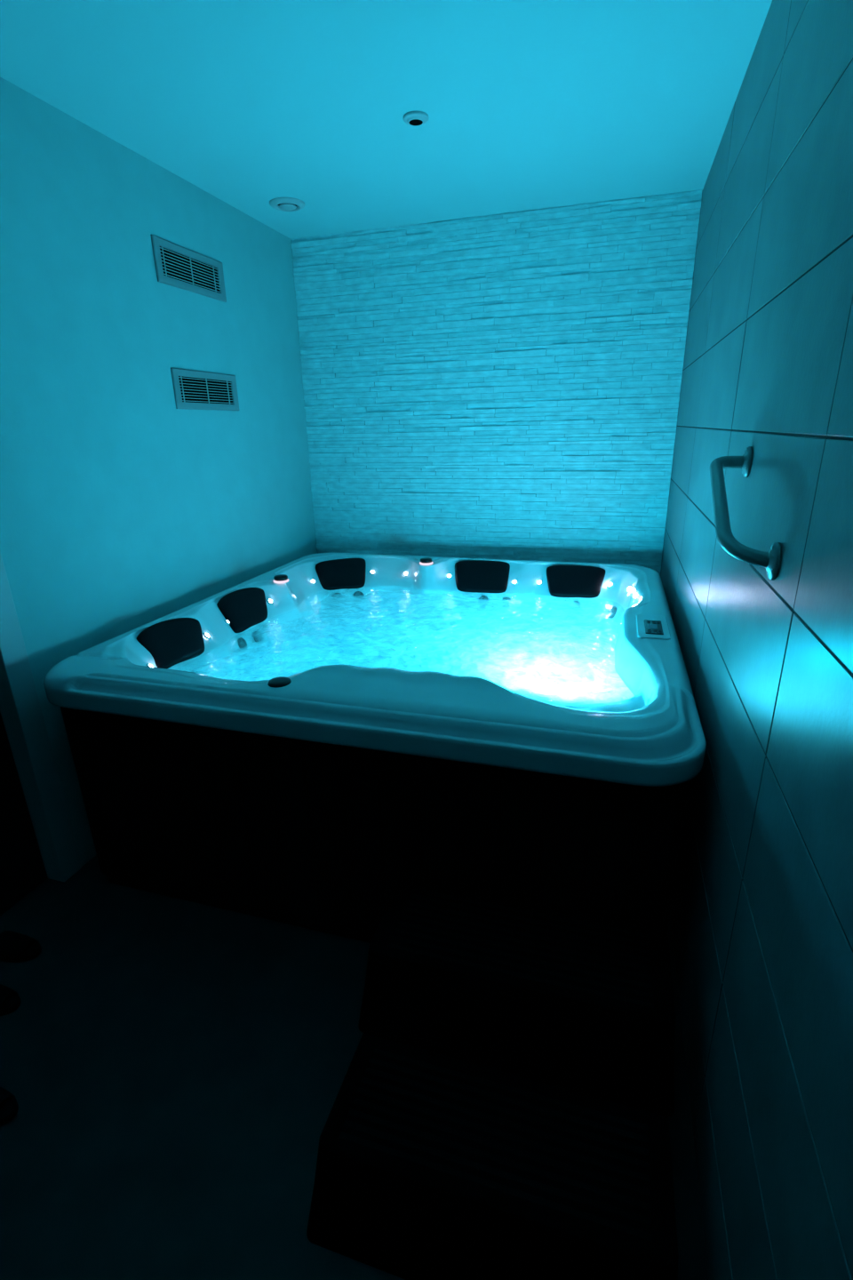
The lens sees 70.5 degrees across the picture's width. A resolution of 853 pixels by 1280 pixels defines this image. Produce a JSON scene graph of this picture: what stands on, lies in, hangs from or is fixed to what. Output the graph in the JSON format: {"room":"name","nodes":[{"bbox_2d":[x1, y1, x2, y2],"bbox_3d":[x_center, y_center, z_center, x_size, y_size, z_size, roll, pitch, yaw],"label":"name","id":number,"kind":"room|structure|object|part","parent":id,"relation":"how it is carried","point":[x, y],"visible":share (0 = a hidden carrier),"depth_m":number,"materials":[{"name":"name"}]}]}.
{"room":"hot tub room","nodes":[
{"label":"hot tub room","id":0,"kind":"room"},
{"bbox_2d":[0,77,317,865],"bbox_3d":[-1.516,-0.324,1.891,0.120,2.712,5.020,5,20,16],"label":"wall","id":1,"kind":"structure","parent":0,"point":[124,508],"depth_m":2.44,"materials":[{"name":"paint"}]},
{"bbox_2d":[0,712,47,916],"bbox_3d":[-1.626,0.115,1.649,0.092,2.039,0.845,5,20,16],"label":"door","id":2,"kind":"structure","parent":1,"relation":"in","point":[22,869],"depth_m":2.21,"materials":[{"name":"black"}]},
{"bbox_2d":[0,551,82,881],"bbox_3d":[-1.619,0.078,1.634,0.124,2.130,1.031,5,20,16],"label":"trim","id":3,"kind":"structure","parent":1,"relation":"attached to","point":[20,710],"depth_m":2.19,"materials":[{"name":"grey"}]},
{"bbox_2d":[150,234,226,302],"bbox_3d":[-1.081,-1.700,2.781,0.010,0.173,0.498,5,20,16],"label":"air vent","id":4,"kind":"object","parent":1,"relation":"in","point":[177,266],"visible":1,"depth_m":2.75,"materials":[{"name":"grey metal"}]},
{"bbox_2d":[170,368,239,410],"bbox_3d":[-1.070,-1.218,2.952,0.010,0.173,0.498,5,20,16],"label":"air vent","id":5,"kind":"object","parent":1,"relation":"in","point":[193,389],"visible":1,"depth_m":2.92,"materials":[{"name":"grey metal"}]},
{"bbox_2d":[0,855,708,1279],"bbox_3d":[-0.745,1.072,2.112,3.350,0.100,5.150,5,20,16],"label":"floor","id":6,"kind":"structure","parent":0,"point":[175,1069],"depth_m":1.60,"materials":[{"name":"tile"}]},
{"bbox_2d":[0,1086,18,1125],"bbox_3d":[-1.183,1.188,1.563,0.260,0.068,0.096,3,20,11],"label":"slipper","id":7,"kind":"object","parent":6,"relation":"on","point":[9,1107],"visible":1,"depth_m":1.55,"materials":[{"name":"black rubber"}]},
{"bbox_2d":[0,984,20,1015],"bbox_3d":[-1.373,1.089,1.854,0.260,0.068,0.096,3,20,11],"label":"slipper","id":8,"kind":"object","parent":6,"relation":"on","point":[10,1000],"visible":1,"depth_m":1.84,"materials":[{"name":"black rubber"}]},
{"bbox_2d":[0,930,41,962],"bbox_3d":[-1.429,1.024,2.040,0.260,0.068,0.096,2,20,10],"label":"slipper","id":9,"kind":"object","parent":6,"relation":"on","point":[14,947],"visible":1,"depth_m":2.01,"materials":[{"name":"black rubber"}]},
{"bbox_2d":[43,552,706,943],"bbox_3d":[-0.024,0.259,2.825,2.140,0.924,2.152,5,20,16],"label":"hot tub","id":10,"kind":"object","parent":6,"relation":"on","point":[306,799],"visible":0.91,"depth_m":1.90,"materials":[{"name":"plastic"}]},
{"bbox_2d":[136,617,204,668],"bbox_3d":[-1.052,0.009,2.512,0.136,0.175,0.292,9,22,27],"label":"pillow","id":11,"kind":"object","parent":10,"relation":"on","point":[165,643],"depth_m":2.48,"materials":[{"name":"black plastic"}]},
{"bbox_2d":[203,632,210,639],"bbox_3d":[-0.970,-0.018,2.660,0.029,0.029,0.035,5,20,16],"label":"light","id":12,"kind":"object","parent":10,"relation":"on","point":[206,636],"depth_m":2.65,"materials":[{"name":"plastic"}]},
{"bbox_2d":[216,587,267,632],"bbox_3d":[-0.900,-0.155,2.969,0.151,0.174,0.324,5,20,16],"label":"pillow","id":13,"kind":"object","parent":10,"relation":"on","point":[242,610],"depth_m":2.93,"materials":[{"name":"black plastic"}]},
{"bbox_2d":[266,598,272,604],"bbox_3d":[-0.810,-0.200,3.121,0.026,0.031,0.035,5,20,16],"label":"light","id":14,"kind":"object","parent":10,"relation":"on","point":[269,601],"depth_m":3.11,"materials":[{"name":"plastic"}]},
{"bbox_3d":[-0.461,0.136,1.894,0.073,0.026,0.073,5,20,16],"label":"control knob","id":15,"kind":"part","parent":10,"relation":"part of","materials":[{"name":"black plastic"}]},
{"bbox_3d":[-0.771,-0.331,3.194,0.073,0.026,0.073,5,20,16],"label":"control knob","id":16,"kind":"part","parent":10,"relation":"part of","materials":[{"name":"black plastic"}]},
{"bbox_2d":[315,557,366,590],"bbox_3d":[-0.502,-0.398,3.652,0.316,0.158,0.204,-9,21,-20],"label":"pillow","id":17,"kind":"object","parent":10,"relation":"on","point":[332,573],"depth_m":3.63,"materials":[{"name":"black plastic"}]},
{"bbox_2d":[183,585,634,705],"bbox_3d":[0.002,-0.009,2.735,1.814,0.036,1.745,5,20,16],"label":"water","id":18,"kind":"object","parent":10,"relation":"in","point":[551,652],"visible":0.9,"depth_m":2.65,"materials":[{"name":"liquid"}]},
{"bbox_3d":[-0.002,-0.468,3.531,0.073,0.026,0.073,5,20,16],"label":"control knob","id":19,"kind":"part","parent":10,"relation":"part of","materials":[{"name":"black plastic"}]},
{"bbox_2d":[455,560,510,592],"bbox_3d":[0.317,-0.371,3.524,0.334,0.159,0.203,5,20,16],"label":"pillow","id":20,"kind":"object","parent":10,"relation":"on","point":[478,576],"depth_m":3.50,"materials":[{"name":"black plastic"}]},
{"bbox_2d":[512,579,518,584],"bbox_3d":[0.504,-0.330,3.445,0.035,0.027,0.030,5,20,16],"label":"light","id":21,"kind":"object","parent":10,"relation":"on","point":[514,581],"depth_m":3.44,"materials":[{"name":"plastic"}]},
{"bbox_2d":[546,565,605,598],"bbox_3d":[0.824,-0.324,3.358,0.326,0.159,0.169,5,20,16],"label":"pillow","id":22,"kind":"object","parent":10,"relation":"on","point":[563,581],"depth_m":3.34,"materials":[{"name":"black plastic"}]},
{"bbox_2d":[608,582,613,587],"bbox_3d":[1.002,-0.301,3.289,0.028,0.029,0.035,-12,22,-28],"label":"light","id":23,"kind":"object","parent":10,"relation":"on","point":[610,584],"depth_m":3.28,"materials":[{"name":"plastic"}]},
{"bbox_3d":[0.874,-0.053,2.333,0.116,0.010,0.290,5,20,16],"label":"control panel","id":24,"kind":"part","parent":10,"relation":"part of","materials":[{"name":"plastic"}]},
{"bbox_2d":[306,879,678,1279],"bbox_3d":[0.185,1.023,1.437,0.761,0.403,0.680,5,20,16],"label":"step","id":25,"kind":"structure","parent":6,"relation":"on","point":[502,1107],"depth_m":1.35,"materials":[{"name":"black plastic"}]},
{"bbox_2d":[0,0,772,239],"bbox_3d":[-0.421,-1.546,1.061,2.550,0.100,5.150,5,20,16],"label":"ceiling","id":26,"kind":"structure","parent":0,"point":[530,105],"depth_m":2.02,"materials":[{"name":"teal paint"}]},
{"bbox_2d":[269,197,305,211],"bbox_3d":[-0.694,-2.168,3.010,0.176,0.020,0.176,5,20,16],"label":"valve","id":27,"kind":"object","parent":26,"relation":"attached to","point":[281,204],"visible":1,"depth_m":2.98,"materials":[{"name":"grey plastic"}]},
{"bbox_2d":[403,111,428,126],"bbox_3d":[-0.039,-1.895,2.198,0.093,0.018,0.093,5,20,16],"label":"recessed light","id":28,"kind":"object","parent":26,"relation":"in","point":[415,118],"visible":1,"depth_m":2.18,"materials":[{"name":"grey plastic"}]},
{"bbox_2d":[290,189,703,574],"bbox_3d":[0.318,-1.029,3.761,2.490,2.712,0.139,5,20,16],"label":"wall","id":29,"kind":"structure","parent":0,"point":[508,386],"depth_m":3.51,"materials":[{"name":"stone"}]},
{"bbox_2d":[660,0,852,1279],"bbox_3d":[0.754,-0.143,1.234,0.120,2.712,5.020,5,20,16],"label":"wall","id":30,"kind":"structure","parent":0,"point":[762,909],"depth_m":1.11,"materials":[{"name":"tile"}]},
{"bbox_2d":[710,446,781,580],"bbox_3d":[0.688,-0.292,1.312,0.123,0.233,0.463,5,20,16],"label":"grab rail","id":31,"kind":"object","parent":30,"relation":"attached to","point":[771,560],"visible":0.94,"depth_m":1.25,"materials":[{"name":"stainless steel"}]}
]}

